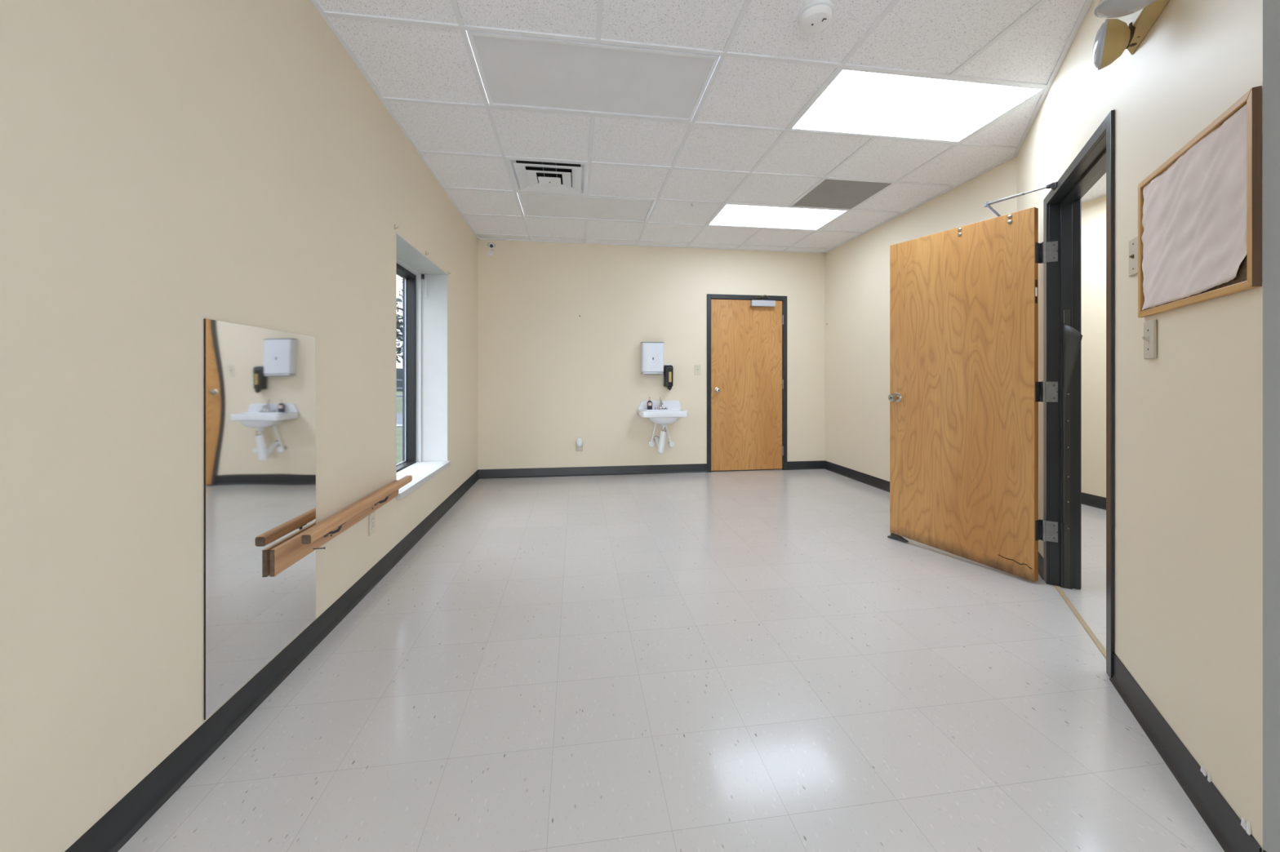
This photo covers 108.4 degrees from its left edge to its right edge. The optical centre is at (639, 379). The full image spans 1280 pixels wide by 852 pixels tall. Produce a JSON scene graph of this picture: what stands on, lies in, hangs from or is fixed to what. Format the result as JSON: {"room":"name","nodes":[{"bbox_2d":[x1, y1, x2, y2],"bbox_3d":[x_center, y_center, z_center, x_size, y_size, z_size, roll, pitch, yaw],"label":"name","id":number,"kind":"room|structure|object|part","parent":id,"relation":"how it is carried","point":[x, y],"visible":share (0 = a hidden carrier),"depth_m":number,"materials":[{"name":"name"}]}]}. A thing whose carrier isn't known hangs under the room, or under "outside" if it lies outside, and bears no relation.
{"room":"empty therapy room","nodes":[
{"label":"empty therapy room","id":0,"kind":"room"},
{"bbox_2d":[0,0,477,851],"bbox_3d":[-1.396,-0.215,0.865,0.345,2.830,8.898,0,0,-8],"label":"wall","id":1,"kind":"structure","parent":0,"point":[167,166],"depth_m":1.21,"materials":[{"name":"beige paint"}]},
{"bbox_2d":[204,318,315,719],"bbox_3d":[-1.328,0.415,1.657,0.006,1.188,0.585,0,0,-8],"label":"wall mirror","id":2,"kind":"object","parent":1,"relation":"attached to","point":[260,384],"visible":0.98,"depth_m":1.57,"materials":[{"name":"silver mirror"}]},
{"bbox_2d":[64,469,479,851],"bbox_3d":[-1.217,1.069,0.890,0.016,0.102,8.698,0,0,-8],"label":"baseboard","id":3,"kind":"structure","parent":1,"relation":"attached to","point":[117,826],"depth_m":1.44,"materials":[{"name":"black plastic"}]},
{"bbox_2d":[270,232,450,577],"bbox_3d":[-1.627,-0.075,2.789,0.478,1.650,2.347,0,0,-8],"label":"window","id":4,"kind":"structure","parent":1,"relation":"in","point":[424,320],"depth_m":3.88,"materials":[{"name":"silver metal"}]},
{"bbox_3d":[-1.259,0.605,1.740,0.033,0.035,0.001,0,0,-8],"label":"rail","id":5,"kind":"part","parent":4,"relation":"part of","materials":[{"name":"brown wood"}]},
{"bbox_3d":[-1.356,0.645,2.239,0.093,0.121,1.183,0,0,-8],"label":"handrail","id":6,"kind":"part","parent":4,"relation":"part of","materials":[{"name":"brown wood"}]},
{"bbox_3d":[-1.335,0.605,2.285,0.038,0.040,1.098,0,0,-8],"label":"rail","id":7,"kind":"part","parent":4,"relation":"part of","materials":[{"name":"brown wood"}]},
{"bbox_3d":[-1.925,-0.047,3.350,0.042,1.594,1.152,0,0,-8],"label":"trim","id":8,"kind":"part","parent":4,"relation":"part of","materials":[{"name":"grey metal"}]},
{"bbox_3d":[-1.869,-0.090,3.358,0.094,1.620,1.140,0,0,-8],"label":"frame","id":9,"kind":"part","parent":4,"relation":"part of","materials":[{"name":"black metal"}]},
{"bbox_3d":[-1.683,0.722,3.384,0.271,0.040,1.148,0,0,-8],"label":"sill","id":10,"kind":"part","parent":4,"relation":"part of","materials":[{"name":"white paint"}]},
{"bbox_2d":[421,274,426,297],"bbox_3d":[-1.837,-0.792,3.925,0.037,0.200,0.024,0,0,-8],"label":"blind cord","id":11,"kind":"object","parent":4,"relation":"hanging from","point":[422,275],"visible":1,"depth_m":3.92,"materials":[{"name":"plastic"}]},
{"bbox_2d":[368,511,375,536],"bbox_3d":[-1.444,0.777,2.492,0.008,0.116,0.074,0,0,-8],"label":"wall outlet","id":12,"kind":"object","parent":1,"relation":"attached to","point":[372,516],"visible":0.98,"depth_m":2.48,"materials":[{"name":"beige plastic"}]},
{"bbox_2d":[477,239,825,469],"bbox_3d":[0.236,-0.215,5.544,4.179,2.830,0.120,0,0,-8],"label":"wall","id":13,"kind":"structure","parent":0,"point":[550,376],"depth_m":5.41,"materials":[{"name":"beige paint"}]},
{"bbox_2d":[486,242,495,256],"bbox_3d":[-1.670,-1.462,5.164,0.076,0.145,0.133,0,0,-30],"label":"security camera","id":14,"kind":"object","parent":13,"relation":"attached to","point":[490,245],"visible":1,"depth_m":5.15,"materials":[{"name":"white plastic"}]},
{"bbox_2d":[576,437,582,448],"bbox_3d":[-0.698,0.736,5.318,0.068,0.127,0.049,0,0,-8],"label":"air freshener","id":15,"kind":"object","parent":13,"relation":"attached to","point":[579,442],"visible":1,"depth_m":5.30,"materials":[{"name":"white plastic"}]},
{"bbox_2d":[576,440,582,451],"bbox_3d":[-0.702,0.777,5.348,0.078,0.118,0.008,0,0,-8],"label":"wall outlet","id":16,"kind":"object","parent":13,"relation":"attached to","point":[580,449],"visible":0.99,"depth_m":5.35,"materials":[{"name":"grey plastic"}]},
{"bbox_2d":[478,463,706,479],"bbox_3d":[-0.507,1.069,5.371,2.649,0.102,0.016,0,0,-8],"label":"baseboard","id":17,"kind":"structure","parent":13,"relation":"attached to","point":[695,468],"depth_m":5.37,"materials":[{"name":"black plastic"}]},
{"bbox_2d":[640,342,663,374],"bbox_3d":[0.145,-0.243,5.413,0.263,0.375,0.113,0,0,-8],"label":"dispenser","id":18,"kind":"object","parent":13,"relation":"attached to","point":[651,353],"visible":1,"depth_m":5.36,"materials":[{"name":"white plastic"}]},
{"bbox_2d":[640,372,663,374],"bbox_3d":[0.144,-0.072,5.416,0.256,0.027,0.106,0,0,-8],"label":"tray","id":19,"kind":"object","parent":18,"relation":"on","point":[642,373],"depth_m":5.37,"materials":[{"name":"metal"}]},
{"bbox_2d":[637,400,680,409],"bbox_3d":[0.231,0.306,5.466,0.517,0.100,0.030,0,0,-8],"label":"backsplash","id":20,"kind":"structure","parent":13,"relation":"attached to","point":[643,404],"depth_m":5.46,"materials":[{"name":"white ceramic"}]},
{"bbox_2d":[637,397,687,453],"bbox_3d":[0.251,0.529,5.293,0.524,0.641,0.380,0,0,-8],"label":"sink","id":21,"kind":"object","parent":13,"relation":"attached to","point":[663,413],"visible":1,"depth_m":5.25,"materials":[{"name":"white ceramic"}]},
{"bbox_2d":[647,396,652,409],"bbox_3d":[0.114,0.280,5.375,0.060,0.146,0.049,0,0,-8],"label":"soap bottle","id":22,"kind":"object","parent":21,"relation":"on","point":[649,402],"visible":1,"depth_m":5.36,"materials":[{"name":"grey plastic"}]},
{"bbox_2d":[654,397,667,409],"bbox_3d":[0.251,0.281,5.366,0.160,0.145,0.128,0,0,-8],"label":"faucet","id":23,"kind":"object","parent":21,"relation":"on","point":[659,405],"depth_m":5.45,"materials":[{"name":"silver metal"}]},
{"bbox_2d":[663,364,673,390],"bbox_3d":[0.334,-0.018,5.445,0.104,0.300,0.100,0,0,-8],"label":"soap dispenser","id":24,"kind":"object","parent":13,"relation":"attached to","point":[668,369],"visible":1,"depth_m":5.40,"materials":[{"name":"black plastic"}]},
{"bbox_2d":[694,364,700,374],"bbox_3d":[0.693,-0.113,5.537,0.078,0.120,0.018,0,0,-8],"label":"light switch","id":25,"kind":"object","parent":13,"relation":"attached to","point":[697,367],"visible":1,"depth_m":5.54,"materials":[{"name":"beige plastic"}]},
{"bbox_2d":[706,293,786,472],"bbox_3d":[1.310,0.047,5.633,1.020,2.145,0.199,0,0,-8],"label":"door","id":26,"kind":"structure","parent":13,"relation":"in","point":[747,335],"depth_m":5.63,"materials":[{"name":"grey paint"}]},
{"bbox_3d":[0.933,0.133,5.551,0.066,0.066,0.069,0,0,-8],"label":"knob","id":27,"kind":"part","parent":26,"relation":"part of","materials":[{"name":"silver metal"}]},
{"bbox_2d":[786,460,825,470],"bbox_3d":[2.064,1.069,5.729,0.499,0.102,0.016,0,0,-8],"label":"baseboard","id":28,"kind":"structure","parent":13,"relation":"attached to","point":[791,465],"depth_m":5.73,"materials":[{"name":"black plastic"}]},
{"bbox_2d":[637,408,687,424],"bbox_3d":[0.252,0.434,5.293,0.524,0.161,0.380,0,0,-8],"label":"basin","id":29,"kind":"object","parent":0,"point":[659,416],"depth_m":5.13,"materials":[{"name":"white ceramic"}]},
{"bbox_2d":[117,469,1224,851],"bbox_3d":[1.522,1.160,1.827,5.700,0.080,10.000,0,0,-8],"label":"floor","id":30,"kind":"structure","parent":0,"point":[725,660],"depth_m":1.59,"materials":[{"name":"tile"}]},
{"bbox_2d":[1054,586,1106,659],"bbox_3d":[2.036,1.118,2.122,0.024,0.004,0.850,0,0,30],"label":"threshold strip","id":31,"kind":"object","parent":30,"relation":"on","point":[1086,627],"visible":0.64,"depth_m":2.11,"materials":[{"name":"beige metal"}]},
{"bbox_2d":[311,0,1106,253],"bbox_3d":[1.658,-1.756,1.846,6.174,0.362,10.000,0,0,-8],"label":"ceiling","id":32,"kind":"structure","parent":0,"point":[738,146],"depth_m":2.70,"materials":[{"name":"tile"}]},
{"bbox_2d":[506,158,587,195],"bbox_3d":[-0.708,-1.665,3.624,0.583,0.244,0.583,0,0,-8],"label":"ceiling vent","id":33,"kind":"object","parent":32,"relation":"in","point":[527,175],"visible":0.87,"depth_m":3.66,"materials":[{"name":"white metal"}]},
{"bbox_3d":[-0.708,-1.552,3.624,0.172,0.010,0.172,0,0,-8],"label":"plate","id":34,"kind":"part","parent":33,"relation":"part of","materials":[{"name":"white paint"}]},
{"bbox_2d":[517,192,655,222],"bbox_3d":[-0.490,-1.581,4.270,1.202,0.015,0.592,0,0,-8],"label":"recessed light","id":35,"kind":"object","parent":32,"relation":"in","point":[533,205],"visible":1,"depth_m":4.25,"materials":[{"name":"white paint"}]},
{"bbox_2d":[466,31,719,122],"bbox_3d":[-0.238,-1.581,2.458,1.202,0.015,0.592,0,0,-8],"label":"recessed light","id":36,"kind":"object","parent":32,"relation":"in","point":[516,72],"visible":1,"depth_m":2.42,"materials":[{"name":"white paint"}]},
{"bbox_2d":[707,204,848,230],"bbox_3d":[1.322,-1.583,4.523,1.194,0.012,0.584,0,0,-8],"label":"recessed light","id":37,"kind":"object","parent":32,"relation":"in","point":[731,215],"visible":1,"depth_m":4.51,"materials":[{"name":"white paint"}]},
{"bbox_2d":[797,0,834,33],"bbox_3d":[0.759,-1.558,1.996,0.148,0.050,0.148,0,0,-8],"label":"smoke detector","id":38,"kind":"object","parent":32,"relation":"attached to","point":[815,15],"visible":1,"depth_m":1.96,"materials":[{"name":"white paint"}]},
{"bbox_2d":[791,178,893,209],"bbox_3d":[1.709,-1.579,3.961,0.584,0.007,0.584,0,0,-8],"label":"ceiling vent","id":39,"kind":"object","parent":32,"relation":"in","point":[829,193],"visible":1,"depth_m":3.93,"materials":[{"name":"grey metal"}]},
{"bbox_2d":[789,68,1044,142],"bbox_3d":[1.575,-1.583,2.710,1.194,0.012,0.584,0,0,-8],"label":"recessed light","id":40,"kind":"object","parent":32,"relation":"in","point":[855,101],"visible":1,"depth_m":2.67,"materials":[{"name":"white paint"}]},
{"bbox_2d":[825,156,1017,481],"bbox_3d":[2.466,-0.215,5.121,0.120,2.830,3.736,0,0,-8],"label":"wall","id":41,"kind":"structure","parent":0,"point":[857,271],"depth_m":4.89,"materials":[{"name":"beige paint"}]},
{"bbox_2d":[824,460,889,492],"bbox_3d":[2.482,1.069,4.517,0.016,0.102,2.534,0,0,-8],"label":"baseboard","id":42,"kind":"structure","parent":41,"relation":"attached to","point":[882,484],"depth_m":5.07,"materials":[{"name":"black plastic"}]},
{"bbox_2d":[1080,195,1106,497],"bbox_3d":[4.046,-0.215,3.997,0.100,2.830,6.400,0,0,-8],"label":"wall","id":43,"kind":"structure","parent":0,"point":[1093,212],"depth_m":4.05,"materials":[{"name":"beige paint"}]},
{"bbox_2d":[1080,492,1106,510],"bbox_3d":[3.996,1.069,3.939,0.016,0.102,6.300,0,0,-8],"label":"baseboard","id":44,"kind":"structure","parent":43,"relation":"attached to","point":[1092,500],"depth_m":4.05,"materials":[{"name":"black plastic"}]},
{"bbox_2d":[1017,0,1262,851],"bbox_3d":[2.061,-0.215,2.100,0.125,2.830,2.617,0,0,30],"label":"wall","id":45,"kind":"structure","parent":0,"point":[1188,418],"depth_m":1.29,"materials":[{"name":"beige paint"}]},
{"bbox_2d":[887,110,1115,678],"bbox_3d":[2.050,0.026,2.460,0.662,2.188,1.641,0,0,0],"label":"door","id":46,"kind":"structure","parent":45,"relation":"in","point":[966,391],"depth_m":2.66,"materials":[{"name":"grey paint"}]},
{"bbox_3d":[1.754,0.127,3.184,0.069,0.066,0.066,0,0,-29],"label":"knob","id":47,"kind":"part","parent":46,"relation":"part of","materials":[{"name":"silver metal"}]},
{"bbox_3d":[1.975,0.084,2.895,0.043,2.048,0.828,0,0,-29],"label":"panel","id":48,"kind":"part","parent":46,"relation":"part of","materials":[{"name":"brown wood"}]},
{"bbox_3d":[2.111,-1.006,2.756,0.026,0.116,0.091,0,0,-25],"label":"closer arm","id":49,"kind":"part","parent":46,"relation":"part of","materials":[{"name":"metal"}]},
{"bbox_3d":[2.106,-1.032,2.600,0.028,0.072,0.406,0,0,-3],"label":"closer rod","id":50,"kind":"part","parent":46,"relation":"part of","materials":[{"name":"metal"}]},
{"bbox_3d":[2.066,0.059,2.109,0.147,2.122,1.003,0,0,30],"label":"frame","id":51,"kind":"part","parent":46,"relation":"part of","materials":[{"name":"grey paint"}]},
{"bbox_2d":[1038,552,1043,579],"bbox_3d":[2.458,1.069,2.923,0.016,0.102,0.796,0,0,30],"label":"baseboard","id":52,"kind":"structure","parent":45,"relation":"attached to","point":[1040,557],"depth_m":2.65,"materials":[{"name":"black plastic"}]},
{"bbox_2d":[1092,0,1169,70],"bbox_3d":[1.488,-1.145,1.432,0.193,0.265,0.459,0,0,30],"label":"emergency light","id":53,"kind":"object","parent":45,"relation":"attached to","point":[1114,36],"visible":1,"depth_m":1.44,"materials":[{"name":"beige plastic"}]},
{"bbox_2d":[1128,235,1137,276],"bbox_3d":[1.667,-0.415,1.562,0.014,0.125,0.080,0,0,30],"label":"light switch","id":54,"kind":"object","parent":45,"relation":"attached to","point":[1133,243],"visible":0.82,"depth_m":1.56,"materials":[{"name":"grey plastic"}]},
{"bbox_2d":[1142,320,1156,359],"bbox_3d":[1.603,-0.124,1.458,0.021,0.120,0.072,0,0,30],"label":"light switch","id":55,"kind":"object","parent":45,"relation":"attached to","point":[1149,337],"visible":1,"depth_m":1.45,"materials":[{"name":"grey plastic"}]},
{"bbox_2d":[1109,653,1262,851],"bbox_3d":[1.550,1.056,1.362,0.016,0.126,0.824,0,0,30],"label":"baseboard","id":56,"kind":"structure","parent":45,"relation":"attached to","point":[1232,833],"depth_m":1.26,"materials":[{"name":"black plastic"}]},
{"bbox_2d":[1137,85,1262,317],"bbox_3d":[1.489,-0.419,1.257,0.014,0.437,0.582,0,0,30],"label":"bulletin board","id":57,"kind":"object","parent":45,"relation":"attached to","point":[1200,211],"visible":1,"depth_m":1.17,"materials":[{"name":"brown wood"}]},
{"bbox_3d":[1.489,-0.628,1.257,0.012,0.019,0.579,0,0,30],"label":"frame rail","id":58,"kind":"part","parent":57,"relation":"part of","materials":[{"name":"brown wood"}]},
{"bbox_3d":[1.493,-0.419,1.255,0.004,0.401,0.545,0,0,30],"label":"cork panel","id":59,"kind":"part","parent":57,"relation":"part of","materials":[{"name":"white paper"}]},
{"bbox_3d":[1.489,-0.210,1.257,0.012,0.019,0.579,0,0,30],"label":"frame rail","id":60,"kind":"part","parent":57,"relation":"part of","materials":[{"name":"brown wood"}]},
{"bbox_2d":[1262,0,1279,851],"bbox_3d":[1.691,-0.215,-1.014,0.120,2.830,4.124,0,0,-8],"label":"wall","id":61,"kind":"structure","parent":0,"point":[1271,8],"depth_m":0.99,"materials":[{"name":"grey paint"}]},
{"label":"outside","id":62,"kind":"structure","parent":0,"visible":0},
{"bbox_2d":[396,391,402,464],"bbox_3d":[-41.442,1.595,34.614,69.640,0.250,100.000,0,0,-8],"label":"ground","id":63,"kind":"structure","parent":62,"point":[399,400],"depth_m":12.24,"materials":[{"name":"green plant"}]},
{"bbox_2d":[396,315,402,363],"bbox_3d":[-18.468,-1.874,30.661,6.706,6.723,6.357,0,0,-8],"label":"tree","id":64,"kind":"object","parent":63,"relation":"on","point":[399,350],"visible":0.05,"depth_m":31.37,"materials":[{"name":"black plant"}]},
{"bbox_2d":[396,368,402,391],"bbox_3d":[-29.443,-0.130,58.498,60.000,3.300,4.000,0,0,-8],"label":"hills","id":65,"kind":"structure","parent":63,"relation":"on","point":[399,371],"depth_m":56.48,"materials":[{"name":"grey"}]},
{"bbox_2d":[396,276,402,340],"bbox_3d":[-9.304,-1.710,20.390,4.806,6.396,4.732,0,0,-8],"label":"tree","id":66,"kind":"object","parent":63,"relation":"on","point":[399,300],"visible":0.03,"depth_m":19.55,"materials":[{"name":"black plant"}]},
{"bbox_2d":[396,379,402,397],"bbox_3d":[-12.315,0.705,22.516,14.100,1.550,0.100,0,0,-8],"label":"fence","id":67,"kind":"object","parent":63,"relation":"on","point":[397,380],"visible":0.02,"depth_m":22.57,"materials":[{"name":"grey metal"}]},
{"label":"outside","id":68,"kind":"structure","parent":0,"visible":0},
{"bbox_2d":[396,413,402,424],"bbox_3d":[-38.442,1.465,13.072,69.640,0.030,5.500,0,0,-8],"label":"road","id":69,"kind":"structure","parent":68,"point":[399,415],"depth_m":16.95,"materials":[{"name":"grey asphalt"}]}
]}

